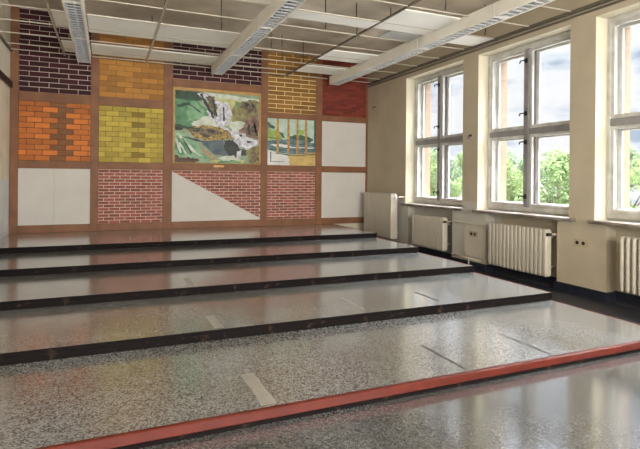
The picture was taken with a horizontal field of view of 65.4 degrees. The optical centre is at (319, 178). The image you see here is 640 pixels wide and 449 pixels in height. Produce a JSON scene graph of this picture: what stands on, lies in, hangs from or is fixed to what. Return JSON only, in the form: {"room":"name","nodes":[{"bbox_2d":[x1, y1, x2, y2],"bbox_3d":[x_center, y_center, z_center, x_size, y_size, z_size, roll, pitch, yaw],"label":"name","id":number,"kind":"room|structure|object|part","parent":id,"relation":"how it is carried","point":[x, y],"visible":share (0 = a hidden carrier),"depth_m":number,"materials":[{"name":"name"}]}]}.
{"room":"empty lecture hall","nodes":[
{"label":"empty lecture hall","id":0,"kind":"room"},
{"bbox_2d":[0,0,10,238],"bbox_3d":[-2.571,-0.710,2.129,0.200,4.000,12.539,1,0,-23],"label":"wall","id":1,"kind":"structure","parent":0,"point":[5,11],"depth_m":7.54,"materials":[{"name":"beige paint"}]},
{"bbox_2d":[0,34,11,51],"bbox_3d":[-2.504,-1.997,2.294,0.029,0.035,12.179,1,0,-23],"label":"trim","id":2,"kind":"structure","parent":1,"relation":"attached to","point":[1,37],"depth_m":7.45,"materials":[{"name":"metal"}]},
{"bbox_2d":[0,70,12,87],"bbox_3d":[-4.072,-1.473,5.971,0.039,0.100,4.189,1,0,-23],"label":"trim","id":3,"kind":"structure","parent":1,"relation":"attached to","point":[3,77],"depth_m":7.42,"materials":[{"name":"brown wood"}]},
{"bbox_2d":[16,50,363,253],"bbox_3d":[-1.900,-0.704,9.394,7.135,4.000,0.300,1,0,-23],"label":"wall","id":4,"kind":"structure","parent":0,"point":[360,226],"depth_m":10.20,"materials":[{"name":"paint"}]},
{"bbox_2d":[18,168,89,225],"bbox_3d":[-4.350,0.305,8.176,1.047,0.919,0.022,1,0,-23],"label":"plaster panel","id":5,"kind":"object","parent":4,"relation":"attached to","point":[45,196],"visible":1,"depth_m":8.15,"materials":[{"name":"white paint"}]},
{"bbox_2d":[18,101,90,161],"bbox_3d":[-4.340,-0.758,8.175,1.047,0.954,0.024,1,0,-23],"label":"brick panel","id":6,"kind":"object","parent":4,"relation":"attached to","point":[47,131],"visible":1,"depth_m":8.16,"materials":[{"name":"brown brick"}]},
{"bbox_2d":[19,8,90,95],"bbox_3d":[-4.329,-2.054,8.175,1.047,1.331,0.024,1,0,-23],"label":"brick panel","id":7,"kind":"object","parent":4,"relation":"attached to","point":[44,72],"visible":0.68,"depth_m":8.11,"materials":[{"name":"brown brick"}]},
{"bbox_2d":[98,169,162,223],"bbox_3d":[-3.270,0.315,8.635,1.047,0.919,0.024,1,0,-23],"label":"brick panel","id":8,"kind":"object","parent":4,"relation":"attached to","point":[124,196],"visible":1,"depth_m":8.62,"materials":[{"name":"red brick"}]},
{"bbox_2d":[99,105,163,162],"bbox_3d":[-3.261,-0.749,8.635,1.047,0.954,0.024,1,0,-23],"label":"brick panel","id":9,"kind":"object","parent":4,"relation":"attached to","point":[126,134],"visible":1,"depth_m":8.62,"materials":[{"name":"yellow brick"}]},
{"bbox_2d":[99,33,163,99],"bbox_3d":[-3.251,-1.917,8.635,1.047,1.076,0.024,1,0,-23],"label":"brick panel","id":10,"kind":"object","parent":4,"relation":"attached to","point":[119,78],"visible":0.77,"depth_m":8.62,"materials":[{"name":"brown brick"}]},
{"bbox_2d":[9,6,367,233],"bbox_3d":[-1.969,-0.895,9.178,6.429,3.610,0.038,1,0,-23],"label":"frame","id":11,"kind":"object","parent":4,"relation":"attached to","point":[94,100],"visible":0.88,"depth_m":8.83,"materials":[{"name":"brown paint"}]},
{"bbox_3d":[-4.872,-0.921,7.940,0.117,3.610,0.038,1,0,-23],"label":"post","id":12,"kind":"part","parent":11,"relation":"part of","materials":[{"name":"brown paint"}]},
{"bbox_3d":[-4.352,0.827,8.170,1.048,0.123,0.035,1,0,-23],"label":"rail","id":13,"kind":"part","parent":11,"relation":"part of","materials":[{"name":"brown paint"}]},
{"bbox_3d":[-4.343,-0.218,8.170,1.048,0.125,0.035,1,0,-23],"label":"rail","id":14,"kind":"part","parent":11,"relation":"part of","materials":[{"name":"brown paint"}]},
{"bbox_3d":[-4.333,-1.312,8.170,1.048,0.151,0.035,1,0,-23],"label":"rail","id":15,"kind":"part","parent":11,"relation":"part of","materials":[{"name":"brown paint"}]},
{"bbox_3d":[-3.797,-0.784,8.399,0.124,3.355,0.038,1,0,-23],"label":"post","id":16,"kind":"part","parent":11,"relation":"part of","materials":[{"name":"brown paint"}]},
{"bbox_3d":[-3.264,-0.208,8.630,1.048,0.125,0.035,1,0,-23],"label":"rail","id":17,"kind":"part","parent":11,"relation":"part of","materials":[{"name":"brown paint"}]},
{"bbox_3d":[-3.273,0.837,8.630,1.048,0.123,0.035,1,0,-23],"label":"rail","id":18,"kind":"part","parent":11,"relation":"part of","materials":[{"name":"brown paint"}]},
{"bbox_3d":[-3.254,-1.302,8.630,1.048,0.151,0.035,1,0,-23],"label":"rail","id":19,"kind":"part","parent":11,"relation":"part of","materials":[{"name":"brown paint"}]},
{"bbox_3d":[-2.707,-0.774,8.864,0.149,3.355,0.038,1,0,-23],"label":"post","id":20,"kind":"part","parent":11,"relation":"part of","materials":[{"name":"brown paint"}]},
{"bbox_3d":[-1.901,0.849,9.215,1.634,0.123,0.035,1,0,-23],"label":"rail","id":21,"kind":"part","parent":11,"relation":"part of","materials":[{"name":"brown paint"}]},
{"bbox_3d":[-1.892,-0.196,9.215,1.634,0.125,0.035,1,0,-23],"label":"rail","id":22,"kind":"part","parent":11,"relation":"part of","materials":[{"name":"brown paint"}]},
{"bbox_3d":[-1.879,-1.699,9.215,1.634,0.140,0.035,1,0,-23],"label":"rail","id":23,"kind":"part","parent":11,"relation":"part of","materials":[{"name":"brown paint"}]},
{"bbox_3d":[-1.073,-0.760,9.561,0.134,3.355,0.038,1,0,-23],"label":"post","id":24,"kind":"part","parent":11,"relation":"part of","materials":[{"name":"brown paint"}]},
{"bbox_3d":[-0.565,0.861,9.785,1.002,0.123,0.035,1,0,-23],"label":"rail","id":25,"kind":"part","parent":11,"relation":"part of","materials":[{"name":"brown paint"}]},
{"bbox_3d":[-0.556,-0.184,9.785,1.002,0.125,0.035,1,0,-23],"label":"rail","id":26,"kind":"part","parent":11,"relation":"part of","materials":[{"name":"brown paint"}]},
{"bbox_3d":[-0.547,-1.210,9.785,1.002,0.113,0.035,1,0,-23],"label":"rail","id":27,"kind":"part","parent":11,"relation":"part of","materials":[{"name":"brown paint"}]},
{"bbox_3d":[-0.027,-0.751,10.007,0.134,3.355,0.038,1,0,-23],"label":"post","id":28,"kind":"part","parent":11,"relation":"part of","materials":[{"name":"brown paint"}]},
{"bbox_3d":[0.479,0.870,10.231,0.998,0.123,0.035,1,0,-23],"label":"rail","id":29,"kind":"part","parent":11,"relation":"part of","materials":[{"name":"brown paint"}]},
{"bbox_3d":[0.497,-1.201,10.231,0.998,0.113,0.035,1,0,-23],"label":"rail","id":30,"kind":"part","parent":11,"relation":"part of","materials":[{"name":"brown paint"}]},
{"bbox_3d":[0.488,-0.175,10.231,0.998,0.125,0.035,1,0,-23],"label":"rail","id":31,"kind":"part","parent":11,"relation":"part of","materials":[{"name":"brown paint"}]},
{"bbox_3d":[0.970,-0.742,10.432,0.036,3.355,0.038,1,0,-23],"label":"post","id":32,"kind":"part","parent":11,"relation":"part of","materials":[{"name":"brown paint"}]},
{"bbox_2d":[171,170,259,221],"bbox_3d":[-1.899,0.327,9.220,1.633,0.919,0.025,1,0,-23],"label":"brick panel","id":33,"kind":"object","parent":4,"relation":"attached to","point":[196,195],"visible":1,"depth_m":9.19,"materials":[{"name":"beige"}]},
{"bbox_2d":[172,86,260,166],"bbox_3d":[-1.883,-0.912,9.209,1.627,1.427,0.048,1,0,-23],"label":"painting","id":34,"kind":"object","parent":4,"relation":"attached to","point":[210,126],"visible":1,"depth_m":9.19,"materials":[{"name":"paint"}]},
{"bbox_2d":[173,42,260,85],"bbox_3d":[-1.877,-2.107,9.220,1.633,0.671,0.024,1,0,-23],"label":"brick panel","id":35,"kind":"object","parent":4,"relation":"attached to","point":[179,71],"visible":0.64,"depth_m":9.20,"materials":[{"name":"brown"}]},
{"bbox_2d":[267,172,314,218],"bbox_3d":[-0.562,0.339,9.790,1.001,0.919,0.024,1,0,-23],"label":"brick panel","id":36,"kind":"object","parent":4,"relation":"attached to","point":[290,195],"visible":1,"depth_m":9.77,"materials":[{"name":"red brick"}]},
{"bbox_2d":[267,118,315,165],"bbox_3d":[-0.551,-0.700,9.786,0.999,0.903,0.033,1,0,-23],"label":"painting","id":37,"kind":"object","parent":4,"relation":"attached to","point":[290,141],"visible":1,"depth_m":9.77,"materials":[{"name":"paint"}]},
{"bbox_2d":[268,52,315,114],"bbox_3d":[-0.543,-1.851,9.790,1.001,1.161,0.024,1,0,-23],"label":"brick panel","id":38,"kind":"object","parent":4,"relation":"attached to","point":[286,94],"visible":0.92,"depth_m":9.76,"materials":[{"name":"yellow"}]},
{"bbox_2d":[321,172,364,217],"bbox_3d":[0.481,0.348,10.237,0.997,0.919,0.022,1,0,-23],"label":"plaster panel","id":39,"kind":"object","parent":4,"relation":"attached to","point":[342,193],"visible":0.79,"depth_m":10.22,"materials":[{"name":"white paint"}]},
{"bbox_2d":[322,121,365,166],"bbox_3d":[0.490,-0.691,10.237,0.997,0.905,0.022,1,0,-23],"label":"plaster panel","id":40,"kind":"object","parent":4,"relation":"attached to","point":[343,143],"visible":1,"depth_m":10.22,"materials":[{"name":"white paint"}]},
{"bbox_2d":[322,60,365,117],"bbox_3d":[0.501,-1.841,10.236,0.997,1.162,0.024,1,0,-23],"label":"brick panel","id":41,"kind":"object","parent":4,"relation":"attached to","point":[348,99],"visible":0.73,"depth_m":10.22,"materials":[{"name":"red brick"}]},
{"bbox_2d":[8,0,498,56],"bbox_3d":[0.577,-2.627,3.628,7.135,0.400,12.839,1,0,-23],"label":"ceiling","id":42,"kind":"structure","parent":0,"point":[366,9],"depth_m":7.53,"materials":[{"name":"concrete"}]},
{"bbox_2d":[0,0,570,82],"bbox_3d":[0.438,-2.323,3.564,6.371,0.717,12.129,1,0,-23],"label":"grid","id":43,"kind":"object","parent":42,"relation":"hanging from","point":[45,1],"visible":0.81,"depth_m":6.87,"materials":[{"name":"metal"}]},
{"bbox_2d":[51,9,67,27],"bbox_3d":[-3.280,-2.012,6.307,0.166,0.018,0.690,1,0,-23],"label":"tile","id":44,"kind":"structure","parent":43,"relation":"attached to","point":[59,18],"depth_m":6.26,"materials":[{"name":"white tile"}]},
{"bbox_2d":[61,40,74,51],"bbox_3d":[-3.847,-2.017,7.636,0.166,0.018,0.680,1,0,-23],"label":"tile","id":45,"kind":"structure","parent":43,"relation":"attached to","point":[67,44],"depth_m":7.55,"materials":[{"name":"white tile"}]},
{"bbox_2d":[61,0,82,3],"bbox_3d":[-2.340,-1.938,4.607,0.200,0.160,1.505,1,0,-23],"label":"ceiling light","id":46,"kind":"object","parent":43,"relation":"attached to","point":[71,1],"visible":1,"depth_m":5.28,"materials":[{"name":"metal"}]},
{"bbox_2d":[62,0,87,39],"bbox_3d":[-2.936,-1.943,6.005,0.200,0.160,1.505,1,0,-23],"label":"ceiling light","id":47,"kind":"object","parent":43,"relation":"attached to","point":[75,13],"visible":0.99,"depth_m":5.97,"materials":[{"name":"metal"}]},
{"bbox_2d":[71,33,90,62],"bbox_3d":[-3.532,-1.948,7.404,0.200,0.160,1.505,1,0,-23],"label":"ceiling light","id":48,"kind":"object","parent":43,"relation":"attached to","point":[82,49],"visible":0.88,"depth_m":7.37,"materials":[{"name":"metal"}]},
{"bbox_2d":[91,43,148,58],"bbox_3d":[-3.178,-2.011,7.922,0.826,0.018,0.680,1,0,-23],"label":"tile","id":49,"kind":"structure","parent":43,"relation":"attached to","point":[120,50],"depth_m":7.83,"materials":[{"name":"white tile"}]},
{"bbox_2d":[87,14,157,38],"bbox_3d":[-2.630,-2.006,6.638,0.826,0.018,0.790,1,0,-23],"label":"tile","id":50,"kind":"structure","parent":43,"relation":"attached to","point":[98,23],"depth_m":6.60,"materials":[{"name":"white tile"}]},
{"bbox_2d":[148,49,218,65],"bbox_3d":[-2.280,-2.003,8.315,1.061,0.018,0.660,1,0,-23],"label":"tile","id":51,"kind":"structure","parent":43,"relation":"attached to","point":[160,54],"depth_m":8.24,"materials":[{"name":"white tile"}]},
{"bbox_2d":[155,23,240,47],"bbox_3d":[-1.739,-1.998,7.046,1.061,0.018,0.820,1,0,-23],"label":"tile","id":52,"kind":"structure","parent":43,"relation":"attached to","point":[167,31],"depth_m":7.00,"materials":[{"name":"white tile"}]},
{"bbox_2d":[211,46,242,74],"bbox_3d":[-1.559,-1.931,8.245,0.200,0.160,1.505,1,0,-23],"label":"ceiling light","id":53,"kind":"object","parent":43,"relation":"attached to","point":[225,61],"visible":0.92,"depth_m":8.15,"materials":[{"name":"metal"}]},
{"bbox_2d":[230,15,273,55],"bbox_3d":[-0.963,-1.926,6.847,0.200,0.160,1.505,1,0,-23],"label":"ceiling light","id":54,"kind":"object","parent":43,"relation":"attached to","point":[252,34],"visible":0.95,"depth_m":6.74,"materials":[{"name":"metal"}]},
{"bbox_2d":[243,0,272,3],"bbox_3d":[-0.953,-1.992,5.202,1.061,0.018,0.590,1,0,-23],"label":"tile","id":55,"kind":"structure","parent":43,"relation":"attached to","point":[257,1],"depth_m":5.59,"materials":[{"name":"white tile"}]},
{"bbox_2d":[258,0,306,28],"bbox_3d":[-0.367,-1.920,5.449,0.200,0.160,1.505,1,0,-23],"label":"ceiling light","id":56,"kind":"object","parent":43,"relation":"attached to","point":[271,16],"visible":1,"depth_m":5.68,"materials":[{"name":"metal"}]},
{"bbox_2d":[296,65,346,74],"bbox_3d":[0.014,-1.983,9.142,0.821,0.018,0.540,1,0,-23],"label":"tile","id":57,"kind":"structure","parent":43,"relation":"attached to","point":[307,68],"depth_m":9.07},
{"bbox_2d":[288,9,377,28],"bbox_3d":[0.113,-1.982,6.183,1.246,0.018,0.300,1,0,-23],"label":"tile","id":58,"kind":"structure","parent":43,"relation":"attached to","point":[298,14],"depth_m":6.20,"materials":[{"name":"white tile"}]},
{"bbox_2d":[318,50,377,63],"bbox_3d":[0.442,-1.979,8.139,0.821,0.018,0.600,1,0,-23],"label":"tile","id":59,"kind":"structure","parent":43,"relation":"attached to","point":[334,53],"depth_m":8.08,"materials":[{"name":"white tile"}]},
{"bbox_2d":[329,62,375,85],"bbox_3d":[0.570,-1.912,9.153,0.200,0.160,1.505,1,0,-23],"label":"ceiling light","id":60,"kind":"object","parent":43,"relation":"attached to","point":[358,70],"visible":0.88,"depth_m":9.06,"materials":[{"name":"metal"}]},
{"bbox_2d":[366,38,427,70],"bbox_3d":[1.166,-1.907,7.755,0.200,0.160,1.505,1,0,-23],"label":"ceiling light","id":61,"kind":"object","parent":43,"relation":"attached to","point":[406,50],"visible":0.91,"depth_m":7.64,"materials":[{"name":"metal"}]},
{"bbox_2d":[378,30,422,40],"bbox_3d":[1.111,-1.973,6.919,0.520,0.015,0.330,1,0,-23],"label":"tile","id":62,"kind":"structure","parent":43,"relation":"attached to","point":[396,35],"depth_m":6.88,"materials":[{"name":"white tile"}]},
{"bbox_2d":[373,9,460,34],"bbox_3d":[1.211,-1.972,6.336,0.821,0.018,0.760,1,0,-23],"label":"tile","id":63,"kind":"structure","parent":43,"relation":"attached to","point":[407,17],"depth_m":6.28,"materials":[{"name":"white tile"}]},
{"bbox_2d":[418,3,507,49],"bbox_3d":[1.763,-1.901,6.357,0.200,0.160,1.505,1,0,-23],"label":"ceiling light","id":64,"kind":"object","parent":43,"relation":"attached to","point":[484,17],"visible":0.91,"depth_m":6.21,"materials":[{"name":"metal"}]},
{"bbox_2d":[448,34,491,45],"bbox_3d":[1.996,-1.966,7.051,0.760,0.018,0.420,1,0,-23],"label":"tile","id":65,"kind":"structure","parent":43,"relation":"attached to","point":[467,40],"depth_m":7.09,"materials":[{"name":"white tile"}]},
{"bbox_2d":[495,0,554,18],"bbox_3d":[2.359,-1.896,4.959,0.200,0.160,1.505,1,0,-23],"label":"ceiling light","id":66,"kind":"object","parent":43,"relation":"attached to","point":[508,9],"visible":1,"depth_m":5.42,"materials":[{"name":"metal"}]},
{"bbox_2d":[3,255,639,448],"bbox_3d":[0.541,1.443,3.628,7.135,0.250,12.839,1,0,-23],"label":"floor","id":67,"kind":"structure","parent":0,"point":[595,404],"depth_m":2.72,"materials":[{"name":"grey stone"}]},
{"bbox_2d":[0,224,376,253],"bbox_3d":[-1.980,1.100,8.190,5.667,0.382,1.776,1,0,-23],"label":"step","id":68,"kind":"structure","parent":67,"relation":"on","point":[121,239],"depth_m":7.72,"materials":[{"name":"grey stone"}]},
{"bbox_2d":[0,238,418,276],"bbox_3d":[-1.389,1.144,6.803,5.667,0.304,1.237,1,0,-23],"label":"step","id":69,"kind":"structure","parent":67,"relation":"on","point":[43,263],"depth_m":6.44,"materials":[{"name":"grey stone"}]},
{"bbox_2d":[0,252,473,310],"bbox_3d":[-0.910,1.187,5.679,5.667,0.228,1.204,1,0,-23],"label":"step","id":70,"kind":"structure","parent":67,"relation":"on","point":[51,290],"depth_m":5.35,"materials":[{"name":"grey stone"}]},
{"bbox_2d":[0,272,552,365],"bbox_3d":[-0.439,1.229,4.574,5.667,0.150,1.197,1,0,-23],"label":"step","id":71,"kind":"structure","parent":67,"relation":"on","point":[47,333],"depth_m":4.28,"materials":[{"name":"grey stone"}]},
{"bbox_2d":[0,300,639,448],"bbox_3d":[0.037,1.274,3.458,5.667,0.078,1.229,1,0,-23],"label":"step","id":72,"kind":"structure","parent":67,"relation":"on","point":[133,399],"depth_m":3.17,"materials":[{"name":"grey stone"}]},
{"bbox_2d":[367,0,639,295],"bbox_3d":[3.611,-0.655,4.929,0.500,4.000,12.839,1,0,-23],"label":"wall","id":73,"kind":"structure","parent":0,"point":[596,266],"depth_m":6.58,"materials":[{"name":"beige paint"}]},
{"bbox_2d":[364,192,404,238],"bbox_3d":[1.219,0.704,9.577,0.228,0.840,1.200,1,0,-23],"label":"radiator","id":74,"kind":"object","parent":73,"relation":"attached to","point":[380,209],"visible":0.82,"depth_m":9.42,"materials":[{"name":"metal"}]},
{"bbox_2d":[412,214,451,250],"bbox_3d":[1.897,0.895,8.313,0.268,0.530,0.919,1,0,-23],"label":"radiator","id":75,"kind":"object","parent":73,"relation":"attached to","point":[430,232],"visible":0.99,"depth_m":8.18,"materials":[{"name":"metal"}]},
{"bbox_2d":[401,60,465,210],"bbox_3d":[2.083,-0.659,8.415,0.575,2.311,1.710,1,0,-23],"label":"window","id":76,"kind":"structure","parent":73,"relation":"in","point":[419,142],"depth_m":8.90,"materials":[{"name":"beige paint"}]},
{"bbox_3d":[1.929,0.477,8.353,0.260,0.035,1.710,1,0,-23],"label":"sill","id":77,"kind":"part","parent":76,"relation":"part of","materials":[{"name":"stone"}]},
{"bbox_2d":[451,253,480,263],"bbox_3d":[2.181,1.242,7.491,0.022,0.141,0.661,1,0,-23],"label":"pipe","id":78,"kind":"object","parent":73,"relation":"attached to","point":[451,253],"visible":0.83,"depth_m":7.43,"materials":[{"name":"beige metal"}]},
{"bbox_2d":[452,221,483,226],"bbox_3d":[2.212,0.680,7.480,0.031,0.037,0.704,1,0,-24],"label":"pipe","id":79,"kind":"object","parent":73,"relation":"attached to","point":[452,221],"visible":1,"depth_m":7.44,"materials":[{"name":"beige"}]},
{"bbox_2d":[464,224,483,258],"bbox_3d":[2.277,0.932,7.365,0.015,0.462,0.425,1,0,-23],"label":"access panel","id":80,"kind":"object","parent":73,"relation":"attached to","point":[473,246],"visible":1,"depth_m":7.35,"materials":[{"name":"paint"}]},
{"bbox_2d":[469,231,476,236],"bbox_3d":[2.265,0.827,7.370,0.009,0.084,0.175,1,0,-23],"label":"wall socket","id":81,"kind":"object","parent":80,"relation":"attached to","point":[471,233],"visible":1,"depth_m":7.36,"materials":[{"name":"beige plastic"}]},
{"bbox_2d":[367,0,624,87],"bbox_3d":[3.386,-1.911,4.807,0.029,0.087,12.179,1,0,-23],"label":"trim","id":82,"kind":"structure","parent":73,"relation":"attached to","point":[600,2],"depth_m":6.71,"materials":[{"name":"metal"}]},
{"bbox_2d":[488,222,556,276],"bbox_3d":[2.663,0.912,6.517,0.268,0.580,1.043,1,0,-23],"label":"radiator","id":83,"kind":"object","parent":73,"relation":"attached to","point":[526,249],"visible":1,"depth_m":6.40,"materials":[{"name":"metal"}]},
{"bbox_2d":[472,25,575,221],"bbox_3d":[2.837,-0.652,6.649,0.575,2.311,1.710,1,0,-23],"label":"window","id":84,"kind":"structure","parent":73,"relation":"in","point":[494,133],"depth_m":6.92,"materials":[{"name":"beige paint"}]},
{"bbox_3d":[2.682,0.484,6.587,0.260,0.035,1.710,1,0,-23],"label":"sill","id":85,"kind":"part","parent":84,"relation":"part of","materials":[{"name":"stone"}]},
{"bbox_2d":[413,245,639,305],"bbox_3d":[3.428,1.290,4.842,0.171,0.104,12.209,1,0,-23],"label":"baseboard","id":86,"kind":"structure","parent":73,"relation":"attached to","point":[628,298],"depth_m":6.22,"materials":[{"name":"paint"}]},
{"bbox_2d":[473,268,639,323],"bbox_3d":[3.007,1.337,4.668,0.737,0.004,12.179,1,0,-23],"label":"floor","id":87,"kind":"structure","parent":73,"relation":"attached to","point":[603,307],"depth_m":5.34,"materials":[{"name":"paint"}]},
{"bbox_2d":[574,238,586,247],"bbox_3d":[2.986,0.744,5.717,0.009,0.084,0.180,1,0,-23],"label":"wall socket","id":88,"kind":"object","parent":73,"relation":"attached to","point":[577,242],"visible":1,"depth_m":5.71,"materials":[{"name":"beige plastic"}]},
{"bbox_2d":[587,2,639,227],"bbox_3d":[3.589,-0.646,4.885,0.575,2.311,1.715,1,0,-23],"label":"window","id":89,"kind":"structure","parent":73,"relation":"in","point":[614,120],"depth_m":5.59,"materials":[{"name":"beige paint"}]},
{"bbox_3d":[3.434,0.491,4.823,0.260,0.035,1.715,1,0,-23],"label":"sill","id":90,"kind":"part","parent":89,"relation":"part of","materials":[{"name":"stone"}]},
{"bbox_3d":[3.621,-0.670,4.931,0.160,2.250,1.583,1,0,-23],"label":"frame","id":91,"kind":"part","parent":89,"relation":"part of","materials":[{"name":"paint"}]},
{"bbox_2d":[619,236,639,295],"bbox_3d":[3.389,0.893,4.817,0.268,0.570,0.876,1,0,-23],"label":"radiator","id":92,"kind":"object","parent":73,"relation":"attached to","point":[629,256],"visible":1,"depth_m":5.07,"materials":[{"name":"metal"}]},
{"label":"outside","id":93,"kind":"structure","parent":0,"visible":0},
{"bbox_3d":[47.261,9.831,74.553,134.400,0.200,220.000,1,0,-23],"label":"ground","id":94,"kind":"structure","parent":93,"visible":0},
{"bbox_2d":[430,148,461,197],"bbox_3d":[9.507,3.419,40.602,5.472,11.972,5.111,1,0,-23],"label":"tree","id":95,"kind":"object","parent":94,"relation":"on","point":[433,179],"visible":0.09,"depth_m":39.93,"materials":[{"name":"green plant"}]},
{"bbox_2d":[430,147,461,197],"bbox_3d":[12.379,3.043,52.458,5.207,12.775,5.676,1,0,40],"label":"tree","id":96,"kind":"object","parent":94,"relation":"on","point":[458,174],"visible":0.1,"depth_m":52.40,"materials":[{"name":"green plant"}]},
{"bbox_2d":[450,151,462,195],"bbox_3d":[17.505,3.006,59.882,5.716,12.940,5.572,1,0,36],"label":"tree","id":97,"kind":"object","parent":94,"relation":"on","point":[460,155],"visible":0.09,"depth_m":59.65,"materials":[{"name":"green plant"}]},
{"bbox_2d":[454,176,461,197],"bbox_3d":[14.938,3.218,46.984,4.895,12.471,5.198,1,0,37],"label":"tree","id":98,"kind":"object","parent":94,"relation":"on","point":[459,180],"visible":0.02,"depth_m":46.40,"materials":[{"name":"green plant"}]},
{"bbox_2d":[506,148,521,196],"bbox_3d":[20.056,3.074,53.456,6.243,12.848,5.998,1,0,-23],"label":"tree","id":99,"kind":"object","parent":94,"relation":"on","point":[510,157],"visible":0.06,"depth_m":51.85,"materials":[{"name":"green plant"}]},
{"bbox_2d":[506,158,522,201],"bbox_3d":[12.527,3.832,35.106,4.580,11.201,5.248,1,0,7],"label":"tree","id":100,"kind":"object","parent":94,"relation":"on","point":[510,189],"visible":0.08,"depth_m":33.92,"materials":[{"name":"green plant"}]},
{"bbox_2d":[506,152,562,202],"bbox_3d":[17.401,3.454,41.018,5.286,12.043,5.890,1,0,-23],"label":"tree","id":101,"kind":"object","parent":94,"relation":"on","point":[519,166],"visible":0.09,"depth_m":39.76,"materials":[{"name":"green plant"}]},
{"bbox_2d":[515,147,568,204],"bbox_3d":[14.372,3.774,29.232,4.989,11.349,5.109,1,0,0],"label":"tree","id":102,"kind":"object","parent":94,"relation":"on","point":[561,173],"visible":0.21,"depth_m":28.89,"materials":[{"name":"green plant"}]},
{"bbox_2d":[540,150,563,200],"bbox_3d":[22.668,3.400,47.335,5.360,12.242,6.230,1,0,-23],"label":"tree","id":103,"kind":"object","parent":94,"relation":"on","point":[547,150],"visible":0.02,"depth_m":47.00,"materials":[{"name":"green plant"}]},
{"bbox_2d":[563,164,639,208],"bbox_3d":[19.714,3.865,35.499,4.657,11.262,5.724,1,0,10],"label":"tree","id":104,"kind":"object","parent":94,"relation":"on","point":[633,181],"visible":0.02,"depth_m":33.24,"materials":[{"name":"green plant"}]},
{"bbox_2d":[629,154,639,208],"bbox_3d":[16.822,4.008,24.035,4.581,10.926,5.410,1,0,-23],"label":"tree","id":105,"kind":"object","parent":94,"relation":"on","point":[633,174],"visible":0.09,"depth_m":24.34,"materials":[{"name":"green plant"}]},
{"bbox_2d":[630,144,639,208],"bbox_3d":[25.348,3.306,41.120,5.868,12.478,4.915,1,0,-20],"label":"tree","id":106,"kind":"object","parent":94,"relation":"on","point":[632,153],"visible":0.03,"depth_m":40.07,"materials":[{"name":"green plant"}]}
]}

